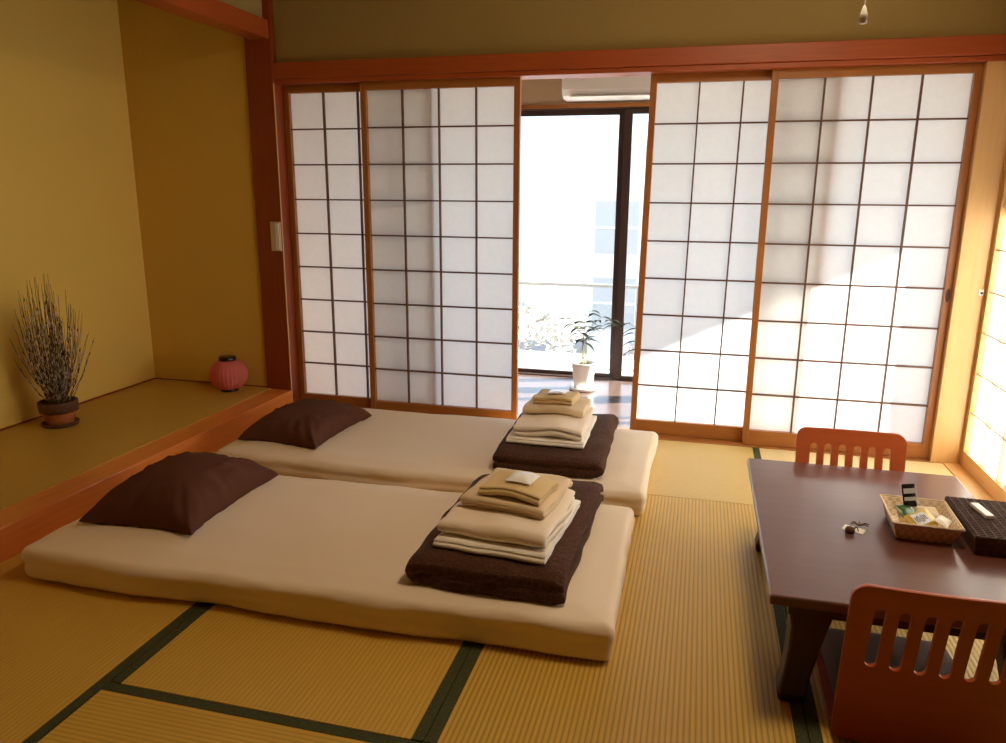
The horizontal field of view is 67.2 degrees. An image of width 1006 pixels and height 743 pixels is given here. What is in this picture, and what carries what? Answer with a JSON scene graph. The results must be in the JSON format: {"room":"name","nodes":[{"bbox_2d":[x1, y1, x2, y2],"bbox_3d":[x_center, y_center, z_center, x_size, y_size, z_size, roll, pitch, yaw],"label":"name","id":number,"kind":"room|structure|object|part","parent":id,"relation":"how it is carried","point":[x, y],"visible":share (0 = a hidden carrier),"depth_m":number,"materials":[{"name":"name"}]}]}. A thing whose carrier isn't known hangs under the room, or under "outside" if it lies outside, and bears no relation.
{"room":"japanese inn bedroom","nodes":[
{"label":"japanese inn bedroom","id":0,"kind":"room"},
{"bbox_2d":[43,411,75,425],"bbox_3d":[-2.110,0.215,3.603,0.144,0.064,0.144,4,14,14],"label":"pot","id":1,"kind":"object","parent":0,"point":[52,418],"depth_m":3.55,"materials":[{"name":"ceramic"}]},
{"bbox_2d":[0,0,154,428],"bbox_3d":[-2.361,-0.821,3.337,0.100,2.450,2.060,4,14,14],"label":"wall","id":2,"kind":"structure","parent":0,"point":[69,213],"depth_m":3.80,"materials":[{"name":"beige paint"}]},
{"bbox_2d":[0,378,266,430],"bbox_3d":[-1.952,0.284,3.470,0.770,0.008,2.009,4,14,14],"label":"trim","id":3,"kind":"structure","parent":2,"relation":"attached to","point":[152,378],"depth_m":4.23,"materials":[{"name":"brown wood"}]},
{"bbox_2d":[0,379,270,509],"bbox_3d":[-1.947,0.346,3.484,0.780,0.118,2.010,4,14,14],"label":"floor","id":4,"kind":"structure","parent":0,"point":[34,459],"depth_m":3.51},
{"bbox_2d":[9,273,93,428],"bbox_3d":[-2.081,-0.096,3.528,0.389,0.720,0.269,-2,13,-9],"label":"potted plant","id":5,"kind":"object","parent":4,"relation":"on","point":[58,409],"visible":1,"depth_m":3.52,"materials":[{"name":"brown dried twig"},{"name":"terracotta"},{"name":"dark brown glaze"}]},
{"bbox_2d":[209,351,247,391],"bbox_3d":[-1.534,-0.002,4.227,0.206,0.224,0.206,1,13,4],"label":"paper lantern","id":6,"kind":"object","parent":4,"relation":"on","point":[228,373],"visible":1,"depth_m":4.16,"materials":[{"name":"red paper"}]},
{"bbox_2d":[219,0,261,17],"bbox_3d":[-1.494,-1.759,2.864,0.050,0.395,1.995,4,14,14],"label":"wall","id":7,"kind":"structure","parent":0,"point":[254,7],"depth_m":3.72,"materials":[{"name":"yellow paint"}]},
{"bbox_2d":[135,0,268,39],"bbox_3d":[-1.495,-1.523,2.919,0.110,0.090,1.995,4,14,14],"label":"trim","id":8,"kind":"structure","parent":7,"relation":"attached to","point":[217,14],"depth_m":3.48,"materials":[{"name":"red wood"}]},
{"bbox_2d":[211,374,632,452],"bbox_3d":[0.306,0.716,2.368,5.050,0.060,5.570,4,14,14],"label":"floor","id":9,"kind":"structure","parent":0,"point":[614,397],"depth_m":4.71,"materials":[{"name":"brown wood"}]},
{"bbox_2d":[216,408,657,515],"bbox_3d":[-0.264,0.358,3.486,1.886,0.113,0.847,4,14,14],"label":"futon","id":10,"kind":"object","parent":9,"relation":"on","point":[436,452],"visible":0.53,"depth_m":3.28,"materials":[{"name":"beige fabric"}]},
{"bbox_2d":[238,398,371,449],"bbox_3d":[-0.927,0.219,3.587,0.400,0.122,0.530,5,14,17],"label":"pillow","id":11,"kind":"object","parent":10,"relation":"on","point":[310,423],"visible":1,"depth_m":3.44,"materials":[{"name":"brown fabric"}]},
{"bbox_2d":[492,412,618,477],"bbox_3d":[0.257,0.294,3.355,0.460,0.101,0.709,4,14,13],"label":"folded blanket","id":12,"kind":"object","parent":10,"relation":"on","point":[590,461],"visible":0.59,"depth_m":3.06,"materials":[{"name":"brown fabric"}]},
{"bbox_2d":[506,415,596,448],"bbox_3d":[0.220,0.249,3.305,0.330,0.031,0.411,4,14,14],"label":"sheet","id":13,"kind":"object","parent":12,"relation":"on","point":[555,441],"visible":0.49,"depth_m":3.14,"materials":[{"name":"white fabric"}]},
{"bbox_2d":[513,407,592,440],"bbox_3d":[0.224,0.210,3.290,0.294,0.063,0.353,4,14,14],"label":"folded towel","id":14,"kind":"object","parent":13,"relation":"on","point":[528,424],"visible":0.8,"depth_m":3.16,"materials":[{"name":"beige fabric"}]},
{"bbox_2d":[522,394,590,417],"bbox_3d":[0.243,0.147,3.362,0.271,0.043,0.234,4,14,16],"label":"folded towel","id":15,"kind":"object","parent":14,"relation":"on","point":[578,409],"visible":0.7,"depth_m":3.28,"materials":[{"name":"beige fabric"}]},
{"bbox_2d":[533,389,579,404],"bbox_3d":[0.239,0.113,3.363,0.181,0.040,0.160,5,14,18],"label":"hand towel","id":16,"kind":"object","parent":15,"relation":"on","point":[542,397],"visible":0.95,"depth_m":3.31,"materials":[{"name":"beige fabric"}]},
{"bbox_2d":[548,389,568,393],"bbox_3d":[0.245,0.089,3.362,0.085,0.016,0.075,5,14,20],"label":"packet","id":17,"kind":"object","parent":16,"relation":"on","point":[558,391],"visible":1,"depth_m":3.34,"materials":[{"name":"white"}]},
{"bbox_2d":[557,310,619,391],"bbox_3d":[0.518,-0.133,4.744,0.410,0.508,0.194,4,14,14],"label":"potted plant","id":18,"kind":"object","parent":9,"relation":"on","point":[583,370],"visible":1,"depth_m":4.73,"materials":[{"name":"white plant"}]},
{"bbox_3d":[0.508,0.022,4.783,0.154,0.167,0.154,4,14,14],"label":"pot","id":19,"kind":"part","parent":18,"relation":"part of","materials":[{"name":"white ceramic"}]},
{"bbox_3d":[0.526,-0.205,4.736,0.291,0.349,0.082,4,14,14],"label":"stem","id":20,"kind":"part","parent":18,"relation":"part of","materials":[{"name":"green plant"}]},
{"bbox_2d":[601,323,635,355],"bbox_3d":[0.783,-0.064,4.558,0.401,0.462,0.156,4,14,14],"label":"potted plant","id":21,"kind":"object","parent":9,"relation":"on","point":[618,323],"visible":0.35,"depth_m":4.54,"materials":[{"name":"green plant"}]},
{"bbox_2d":[117,0,1005,385],"bbox_3d":[0.058,-0.908,3.778,4.360,2.450,0.100,4,14,14],"label":"wall","id":22,"kind":"structure","parent":0,"point":[186,79],"depth_m":3.99,"materials":[{"name":"beige paint"}]},
{"bbox_2d":[0,389,291,562],"bbox_3d":[-1.507,0.386,3.374,0.130,0.135,2.005,4,14,14],"label":"trim","id":23,"kind":"structure","parent":22,"relation":"attached to","point":[23,523],"depth_m":3.00,"materials":[{"name":"brown wood"}]},
{"bbox_2d":[244,0,300,401],"bbox_3d":[-1.246,-0.996,4.111,0.153,2.450,0.145,4,14,14],"label":"wooden post","id":24,"kind":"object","parent":22,"relation":"attached to","point":[260,54],"depth_m":4.07,"materials":[{"name":"brown wood"}]},
{"bbox_2d":[270,222,281,250],"bbox_3d":[-1.226,-0.729,4.082,0.058,0.156,0.017,4,14,14],"label":"wall switch","id":25,"kind":"object","parent":22,"relation":"attached to","point":[275,227],"visible":1,"depth_m":4.08,"materials":[{"name":"beige plastic"}]},
{"bbox_2d":[273,83,292,402],"bbox_3d":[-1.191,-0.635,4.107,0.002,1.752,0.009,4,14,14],"label":"trim","id":26,"kind":"structure","parent":22,"relation":"attached to","point":[273,83],"depth_m":4.08,"materials":[{"name":"brown wood"}]},
{"bbox_2d":[283,83,370,408],"bbox_3d":[-0.758,-0.633,4.102,0.839,1.748,0.030,4,14,14],"label":"door","id":27,"kind":"structure","parent":22,"relation":"in","point":[323,122],"depth_m":4.14,"materials":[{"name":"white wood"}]},
{"bbox_3d":[-0.752,-1.465,3.906,0.779,0.038,0.029,4,14,14],"label":"rail","id":28,"kind":"part","parent":27,"relation":"part of","materials":[{"name":"brown wood"}]},
{"bbox_3d":[-0.763,0.182,4.295,0.779,0.071,0.029,4,14,14],"label":"rail","id":29,"kind":"part","parent":27,"relation":"part of","materials":[{"name":"brown wood"}]},
{"bbox_2d":[360,77,521,419],"bbox_3d":[-0.325,-0.596,3.956,0.839,1.748,0.030,4,14,14],"label":"door","id":30,"kind":"structure","parent":22,"relation":"in","point":[441,159],"depth_m":3.94,"materials":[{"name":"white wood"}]},
{"bbox_3d":[-0.319,-1.428,3.760,0.779,0.038,0.029,4,14,14],"label":"rail","id":31,"kind":"part","parent":30,"relation":"part of","materials":[{"name":"brown wood"}]},
{"bbox_3d":[-0.331,0.220,4.149,0.779,0.071,0.029,4,14,14],"label":"rail","id":32,"kind":"part","parent":30,"relation":"part of","materials":[{"name":"brown wood"}]},
{"bbox_2d":[273,34,1005,85],"bbox_3d":[0.494,-1.444,3.548,3.432,0.100,0.140,4,14,14],"label":"lintel beam","id":33,"kind":"structure","parent":22,"relation":"attached to","point":[970,48],"depth_m":3.43,"materials":[{"name":"red wood"}]},
{"bbox_2d":[630,71,771,440],"bbox_3d":[1.084,-0.512,3.642,0.860,1.748,0.030,4,14,14],"label":"door","id":34,"kind":"structure","parent":22,"relation":"in","point":[707,133],"depth_m":3.67,"materials":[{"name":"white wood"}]},
{"bbox_3d":[1.068,0.303,3.837,0.780,0.071,0.029,4,14,14],"label":"rail","id":35,"kind":"part","parent":34,"relation":"part of","materials":[{"name":"brown wood"}]},
{"bbox_3d":[1.100,-1.343,3.444,0.779,0.038,0.029,4,14,14],"label":"rail","id":36,"kind":"part","parent":34,"relation":"part of","materials":[{"name":"brown wood"}]},
{"bbox_2d":[617,428,932,462],"bbox_3d":[0.423,0.331,3.994,3.304,0.063,0.136,4,14,14],"label":"trim","id":37,"kind":"structure","parent":22,"relation":"attached to","point":[660,436],"depth_m":3.76,"materials":[{"name":"brown wood"}]},
{"bbox_2d":[741,63,983,458],"bbox_3d":[1.602,-0.469,3.474,0.839,1.748,0.031,4,14,14],"label":"door","id":38,"kind":"structure","parent":22,"relation":"in","point":[865,177],"depth_m":3.46,"materials":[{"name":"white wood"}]},
{"bbox_3d":[1.597,0.347,3.667,0.779,0.071,0.029,4,14,14],"label":"rail","id":39,"kind":"part","parent":38,"relation":"part of","materials":[{"name":"brown wood"}]},
{"bbox_3d":[1.608,-1.301,3.279,0.779,0.038,0.029,4,14,14],"label":"rail","id":40,"kind":"part","parent":38,"relation":"part of","materials":[{"name":"brown wood"}]},
{"bbox_3d":[1.991,-0.340,3.386,0.018,0.062,0.002,4,14,14],"label":"finger pull","id":41,"kind":"part","parent":38,"relation":"part of","materials":[{"name":"black metal"}]},
{"bbox_2d":[928,61,1005,463],"bbox_3d":[2.116,-0.468,3.354,0.212,1.875,0.124,4,14,14],"label":"trim","id":42,"kind":"structure","parent":22,"relation":"attached to","point":[988,156],"depth_m":3.31,"materials":[{"name":"brown wood"}]},
{"bbox_2d":[943,463,994,500],"bbox_3d":[1.575,0.940,1.445,0.158,0.064,4.364,4,14,14],"label":"trim","id":43,"kind":"structure","parent":22,"relation":"attached to","point":[957,470],"depth_m":3.28,"materials":[{"name":"brown wood"}]},
{"bbox_2d":[978,290,983,295],"bbox_3d":[2.097,-0.346,3.317,0.020,0.026,0.010,4,14,14],"label":"shoji latch","id":44,"kind":"object","parent":22,"relation":"attached to","point":[981,292],"visible":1,"depth_m":3.32,"materials":[{"name":"white plastic"}]},
{"bbox_2d":[959,161,1005,501],"bbox_3d":[2.027,-0.332,2.903,0.030,1.748,0.839,4,14,14],"label":"door","id":45,"kind":"structure","parent":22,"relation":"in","point":[983,450],"depth_m":3.24,"materials":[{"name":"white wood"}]},
{"bbox_3d":[2.022,0.484,3.095,0.029,0.071,0.779,4,14,14],"label":"rail","id":46,"kind":"part","parent":45,"relation":"part of","materials":[{"name":"brown wood"}]},
{"bbox_2d":[518,350,633,375],"bbox_3d":[1.074,0.087,5.688,7.650,0.150,1.150,4,14,14],"label":"floor","id":47,"kind":"structure","parent":0,"point":[526,359],"depth_m":6.08,"materials":[{"name":"white"}]},
{"bbox_2d":[519,281,637,359],"bbox_3d":[0.832,-0.407,6.140,6.500,0.600,0.040,4,14,14],"label":"balcony railing","id":48,"kind":"object","parent":47,"relation":"on","point":[520,282],"visible":0.14,"depth_m":6.11,"materials":[{"name":"grey metal"}]},
{"bbox_3d":[0.834,-0.687,6.074,6.500,0.025,0.040,4,14,14],"label":"rail","id":49,"kind":"part","parent":48,"relation":"part of","materials":[{"name":"grey metal"}]},
{"bbox_3d":[1.074,-0.379,6.083,0.024,0.575,0.024,4,14,14],"label":"post","id":50,"kind":"part","parent":48,"relation":"part of","materials":[{"name":"grey metal"}]},
{"bbox_2d":[521,79,648,104],"bbox_3d":[1.028,-1.851,4.583,5.050,0.432,0.100,4,14,14],"label":"wall","id":51,"kind":"structure","parent":0,"point":[533,91],"depth_m":4.75,"materials":[{"name":"beige paint"}]},
{"bbox_2d":[518,109,624,376],"bbox_3d":[0.108,-0.840,5.063,1.365,1.716,0.028,4,14,14],"label":"window","id":52,"kind":"structure","parent":51,"relation":"in","point":[621,112],"depth_m":4.85,"materials":[{"name":"brown metal"}]},
{"bbox_2d":[518,106,648,381],"bbox_3d":[1.453,-0.734,4.716,4.150,1.798,0.090,4,14,14],"label":"trim","id":53,"kind":"structure","parent":51,"relation":"attached to","point":[519,372],"depth_m":5.03,"materials":[{"name":"brown metal"}]},
{"bbox_2d":[521,102,648,108],"bbox_3d":[1.011,-1.618,4.576,5.050,0.022,0.025,4,14,14],"label":"trim","id":54,"kind":"structure","parent":51,"relation":"attached to","point":[643,104],"depth_m":4.69,"materials":[{"name":"brown wood"}]},
{"bbox_2d":[562,76,650,101],"bbox_3d":[0.752,-1.763,4.512,0.780,0.264,0.212,4,14,14],"label":"air conditioner","id":55,"kind":"object","parent":51,"relation":"attached to","point":[630,88],"visible":0.32,"depth_m":4.49,"materials":[{"name":"white plastic"}]},
{"bbox_2d":[614,108,648,379],"bbox_3d":[1.436,-0.744,4.696,1.415,1.716,0.028,4,14,14],"label":"window","id":56,"kind":"structure","parent":51,"relation":"in","point":[629,112],"depth_m":4.83,"materials":[{"name":"brown metal"}]},
{"bbox_3d":[-0.463,-1.635,1.402,4.470,0.050,4.600,4,14,14],"label":"ceiling","id":57,"kind":"structure","parent":0,"visible":0},
{"bbox_3d":[0.810,-1.593,1.498,0.500,0.060,0.500,4,14,14],"label":"ceiling lamp","id":58,"kind":"object","parent":57,"relation":"attached to","visible":0},
{"bbox_2d":[859,0,867,23],"bbox_3d":[0.807,-1.169,1.598,0.018,0.807,0.018,4,14,14],"label":"pull cord","id":59,"kind":"object","parent":58,"relation":"hanging from","point":[863,15],"visible":1,"depth_m":1.68,"materials":[{"name":"white plastic"}]},
{"bbox_3d":[-0.066,0.866,1.871,3.450,0.030,4.380,4,14,14],"label":"floor","id":60,"kind":"structure","parent":0,"visible":0},
{"bbox_2d":[0,552,205,742],"bbox_3d":[-1.389,0.785,2.002,0.811,0.051,1.598,4,14,14],"label":"mat","id":61,"kind":"object","parent":60,"relation":"on","point":[61,644],"visible":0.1,"depth_m":2.09,"materials":[{"name":"beige wicker"}]},
{"bbox_2d":[37,682,422,742],"bbox_3d":[-0.279,0.951,1.329,1.683,0.051,0.811,4,14,14],"label":"mat","id":62,"kind":"object","parent":60,"relation":"on","point":[118,713],"visible":1,"depth_m":1.76,"materials":[{"name":"beige wicker"}]},
{"bbox_2d":[111,603,474,742],"bbox_3d":[-0.385,0.657,2.572,0.837,0.051,1.603,4,14,14],"label":"mat","id":63,"kind":"object","parent":60,"relation":"on","point":[397,685],"visible":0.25,"depth_m":1.97,"materials":[{"name":"beige wicker"}]},
{"bbox_2d":[21,475,634,660],"bbox_3d":[-0.531,0.569,2.550,1.876,0.128,0.829,4,14,13],"label":"futon","id":64,"kind":"object","parent":63,"relation":"on","point":[318,550],"visible":0.73,"depth_m":2.29,"materials":[{"name":"beige fabric"}]},
{"bbox_2d":[79,451,278,534],"bbox_3d":[-1.139,0.397,2.714,0.420,0.147,0.560,3,14,12],"label":"pillow","id":65,"kind":"object","parent":64,"relation":"on","point":[181,492],"visible":1,"depth_m":2.55,"materials":[{"name":"brown fabric"}]},
{"bbox_2d":[405,474,603,604],"bbox_3d":[0.041,0.494,2.444,0.471,0.110,0.770,4,14,15],"label":"folded blanket","id":66,"kind":"object","parent":64,"relation":"on","point":[548,583],"visible":0.46,"depth_m":2.12,"materials":[{"name":"brown fabric"}]},
{"bbox_2d":[433,499,580,564],"bbox_3d":[0.023,0.461,2.320,0.342,0.034,0.421,5,14,19],"label":"sheet","id":67,"kind":"object","parent":66,"relation":"on","point":[518,552],"visible":0.34,"depth_m":2.15,"materials":[{"name":"white fabric"}]},
{"bbox_2d":[437,481,574,547],"bbox_3d":[0.026,0.425,2.314,0.341,0.057,0.366,5,14,19],"label":"folded towel","id":68,"kind":"object","parent":67,"relation":"on","point":[462,519],"visible":0.66,"depth_m":2.19,"materials":[{"name":"beige fabric"}]},
{"bbox_2d":[460,468,572,518],"bbox_3d":[0.049,0.370,2.365,0.274,0.044,0.300,6,14,22],"label":"folded towel","id":69,"kind":"object","parent":68,"relation":"on","point":[471,497],"visible":0.59,"depth_m":2.26,"materials":[{"name":"beige fabric"}]},
{"bbox_2d":[478,469,558,505],"bbox_3d":[0.049,0.347,2.303,0.202,0.045,0.161,6,15,24],"label":"hand towel","id":70,"kind":"object","parent":69,"relation":"on","point":[536,493],"visible":0.9,"depth_m":2.26,"materials":[{"name":"beige fabric"}]},
{"bbox_2d":[506,471,539,484],"bbox_3d":[0.060,0.320,2.298,0.085,0.016,0.075,7,15,26],"label":"packet","id":71,"kind":"object","parent":70,"relation":"on","point":[528,478],"visible":1,"depth_m":2.29,"materials":[{"name":"white"}]},
{"bbox_2d":[424,494,808,742],"bbox_3d":[0.430,0.711,2.369,0.844,0.051,1.603,4,14,14],"label":"mat","id":72,"kind":"object","parent":60,"relation":"on","point":[697,648],"visible":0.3,"depth_m":1.98,"materials":[{"name":"beige wicker"}]},
{"bbox_2d":[747,458,1005,702],"bbox_3d":[1.059,0.580,2.164,0.661,0.306,0.970,4,14,14],"label":"table","id":73,"kind":"object","parent":72,"relation":"on","point":[812,566],"visible":0.82,"depth_m":1.95,"materials":[{"name":"red wood"}]},
{"bbox_3d":[0.932,0.493,2.584,0.116,0.280,0.116,4,14,14],"label":"leg","id":74,"kind":"part","parent":73,"relation":"part of","materials":[{"name":"brown wood"}]},
{"bbox_3d":[0.740,0.662,1.860,0.116,0.280,0.116,4,14,14],"label":"leg","id":75,"kind":"part","parent":73,"relation":"part of","materials":[{"name":"brown wood"}]},
{"bbox_2d":[845,526,858,533],"bbox_3d":[0.955,0.433,2.076,0.033,0.018,0.026,-4,14,-17],"label":"trinket","id":76,"kind":"object","parent":73,"relation":"on","point":[849,529],"visible":1,"depth_m":2.07,"materials":[{"name":"brown ceramic"}]},
{"bbox_2d":[841,524,865,533],"bbox_3d":[0.972,0.437,2.096,0.056,0.001,0.036,11,17,38],"label":"paper slip","id":77,"kind":"object","parent":73,"relation":"on","point":[861,531],"visible":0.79,"depth_m":2.09,"materials":[{"name":"white paper"}]},
{"bbox_2d":[851,521,868,526],"bbox_3d":[1.000,0.425,2.119,0.046,0.010,0.025,7,15,27],"label":"hair clip","id":78,"kind":"object","parent":73,"relation":"on","point":[855,522],"visible":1,"depth_m":2.11,"materials":[{"name":"metal"}]},
{"bbox_2d":[879,494,965,544],"bbox_3d":[1.149,0.411,2.091,0.174,0.056,0.204,4,14,16],"label":"basket","id":79,"kind":"object","parent":73,"relation":"on","point":[936,534],"visible":0.79,"depth_m":2.03,"materials":[{"name":"brown wicker"}]},
{"bbox_2d":[897,511,908,522],"bbox_3d":[1.119,0.405,2.096,0.044,0.012,0.080,6,14,22],"label":"snack packet","id":80,"kind":"object","parent":79,"relation":"in","point":[901,519],"visible":0.3,"depth_m":2.08,"materials":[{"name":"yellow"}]},
{"bbox_2d":[894,504,915,517],"bbox_3d":[1.123,0.387,2.106,0.055,0.024,0.039,-5,14,-20],"label":"snack packet","id":81,"kind":"object","parent":79,"relation":"in","point":[904,510],"visible":0.77,"depth_m":2.10,"materials":[{"name":"green plastic"}]},
{"bbox_2d":[901,484,916,506],"bbox_3d":[1.136,0.347,2.116,0.041,0.063,0.020,2,13,6],"label":"snack packet","id":82,"kind":"object","parent":79,"relation":"in","point":[908,490],"visible":1,"depth_m":2.11,"materials":[{"name":"black plastic"}]},
{"bbox_2d":[904,509,937,525],"bbox_3d":[1.137,0.402,2.056,0.087,0.033,0.046,-5,14,-23],"label":"snack packet","id":83,"kind":"object","parent":79,"relation":"in","point":[923,517],"visible":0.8,"depth_m":2.05,"materials":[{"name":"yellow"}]},
{"bbox_2d":[913,506,938,517],"bbox_3d":[1.185,0.395,2.116,0.062,0.021,0.047,2,13,8],"label":"snack packet","id":84,"kind":"object","parent":79,"relation":"in","point":[932,510],"visible":0.52,"depth_m":2.12,"materials":[{"name":"beige plastic"}]},
{"bbox_2d":[934,515,951,527],"bbox_3d":[1.190,0.405,2.044,0.033,0.016,0.055,13,18,43],"label":"snack packet","id":85,"kind":"object","parent":79,"relation":"in","point":[940,519],"visible":0.93,"depth_m":2.04,"materials":[{"name":"white plastic"}]},
{"bbox_2d":[944,496,1005,557],"bbox_3d":[1.334,0.423,2.052,0.178,0.054,0.278,4,14,15],"label":"woven box","id":86,"kind":"object","parent":73,"relation":"on","point":[983,536],"visible":0.92,"depth_m":2.01,"materials":[{"name":"wicker"}]},
{"bbox_2d":[970,503,993,518],"bbox_3d":[1.317,0.382,2.081,0.022,0.010,0.090,2,13,6],"label":"remote control","id":87,"kind":"object","parent":86,"relation":"on","point":[980,509],"visible":1,"depth_m":2.07,"materials":[{"name":"white plastic"}]},
{"bbox_3d":[1.185,0.692,1.749,0.116,0.280,0.116,4,14,14],"label":"leg","id":88,"kind":"part","parent":73,"relation":"part of","materials":[{"name":"brown wood"}]},
{"bbox_2d":[647,440,753,504],"bbox_3d":[0.724,0.452,3.475,0.844,0.051,0.741,4,14,14],"label":"mat","id":89,"kind":"object","parent":60,"relation":"on","point":[690,470],"visible":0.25,"depth_m":3.38,"materials":[{"name":"beige wicker"}]},
{"bbox_2d":[753,447,980,639],"bbox_3d":[1.440,0.596,2.885,0.842,0.051,1.561,4,14,14],"label":"mat","id":90,"kind":"object","parent":60,"relation":"on","point":[759,453],"visible":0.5,"depth_m":3.52,"materials":[{"name":"beige wicker"}]},
{"bbox_2d":[795,427,906,471],"bbox_3d":[1.170,0.452,2.502,0.359,0.402,0.471,4,14,14],"label":"chair","id":91,"kind":"object","parent":90,"relation":"on","point":[897,444],"visible":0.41,"depth_m":2.67,"materials":[{"name":"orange wood"}]},
{"bbox_2d":[785,613,998,742],"bbox_3d":[1.044,0.945,1.394,0.842,0.051,1.598,4,14,14],"label":"mat","id":92,"kind":"object","parent":60,"relation":"on","point":[818,726],"visible":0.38,"depth_m":1.89,"materials":[{"name":"beige wicker"}]},
{"bbox_2d":[815,584,1005,742],"bbox_3d":[0.958,0.609,1.788,0.359,0.423,0.471,4,14,14],"label":"chair","id":93,"kind":"object","parent":92,"relation":"on","point":[876,702],"visible":0.98,"depth_m":1.62,"materials":[{"name":"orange wood"}]},
{"bbox_3d":[0.966,0.769,1.862,0.345,0.076,0.399,4,14,14],"label":"seat","id":94,"kind":"part","parent":93,"relation":"part of","materials":[{"name":"red wood"}]},
{"bbox_2d":[821,628,952,696],"bbox_3d":[0.970,0.749,1.871,0.315,0.057,0.340,4,14,13],"label":"floor cushion","id":95,"kind":"object","parent":93,"relation":"on","point":[831,648],"visible":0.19,"depth_m":1.92,"materials":[{"name":"dark grey cloth"}]},
{"label":"outside","id":96,"kind":"structure","parent":0,"visible":0},
{"bbox_2d":[518,266,589,353],"bbox_3d":[3.747,1.177,13.884,55.000,0.200,60.000,4,14,14],"label":"ground","id":97,"kind":"structure","parent":96,"point":[564,302],"depth_m":30.87,"materials":[{"name":"white"}]},
{"bbox_2d":[518,298,575,352],"bbox_3d":[0.236,0.374,10.593,2.021,2.830,1.984,4,14,14],"label":"bush","id":98,"kind":"object","parent":97,"relation":"on","point":[544,315],"visible":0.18,"depth_m":10.22,"materials":[{"name":"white plant"}]},
{"bbox_2d":[577,138,646,355],"bbox_3d":[6.573,-2.761,18.577,8.800,5.350,5.800,4,14,14],"label":"house","id":99,"kind":"structure","parent":97,"relation":"on","point":[605,157],"depth_m":16.91,"materials":[{"name":"grey"}]},
{"bbox_2d":[623,338,633,356],"bbox_3d":[2.378,0.431,11.317,1.690,2.417,1.679,4,14,14],"label":"bush","id":100,"kind":"object","parent":97,"relation":"on","point":[630,353],"visible":0.05,"depth_m":11.19,"materials":[{"name":"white plant"}]}
]}

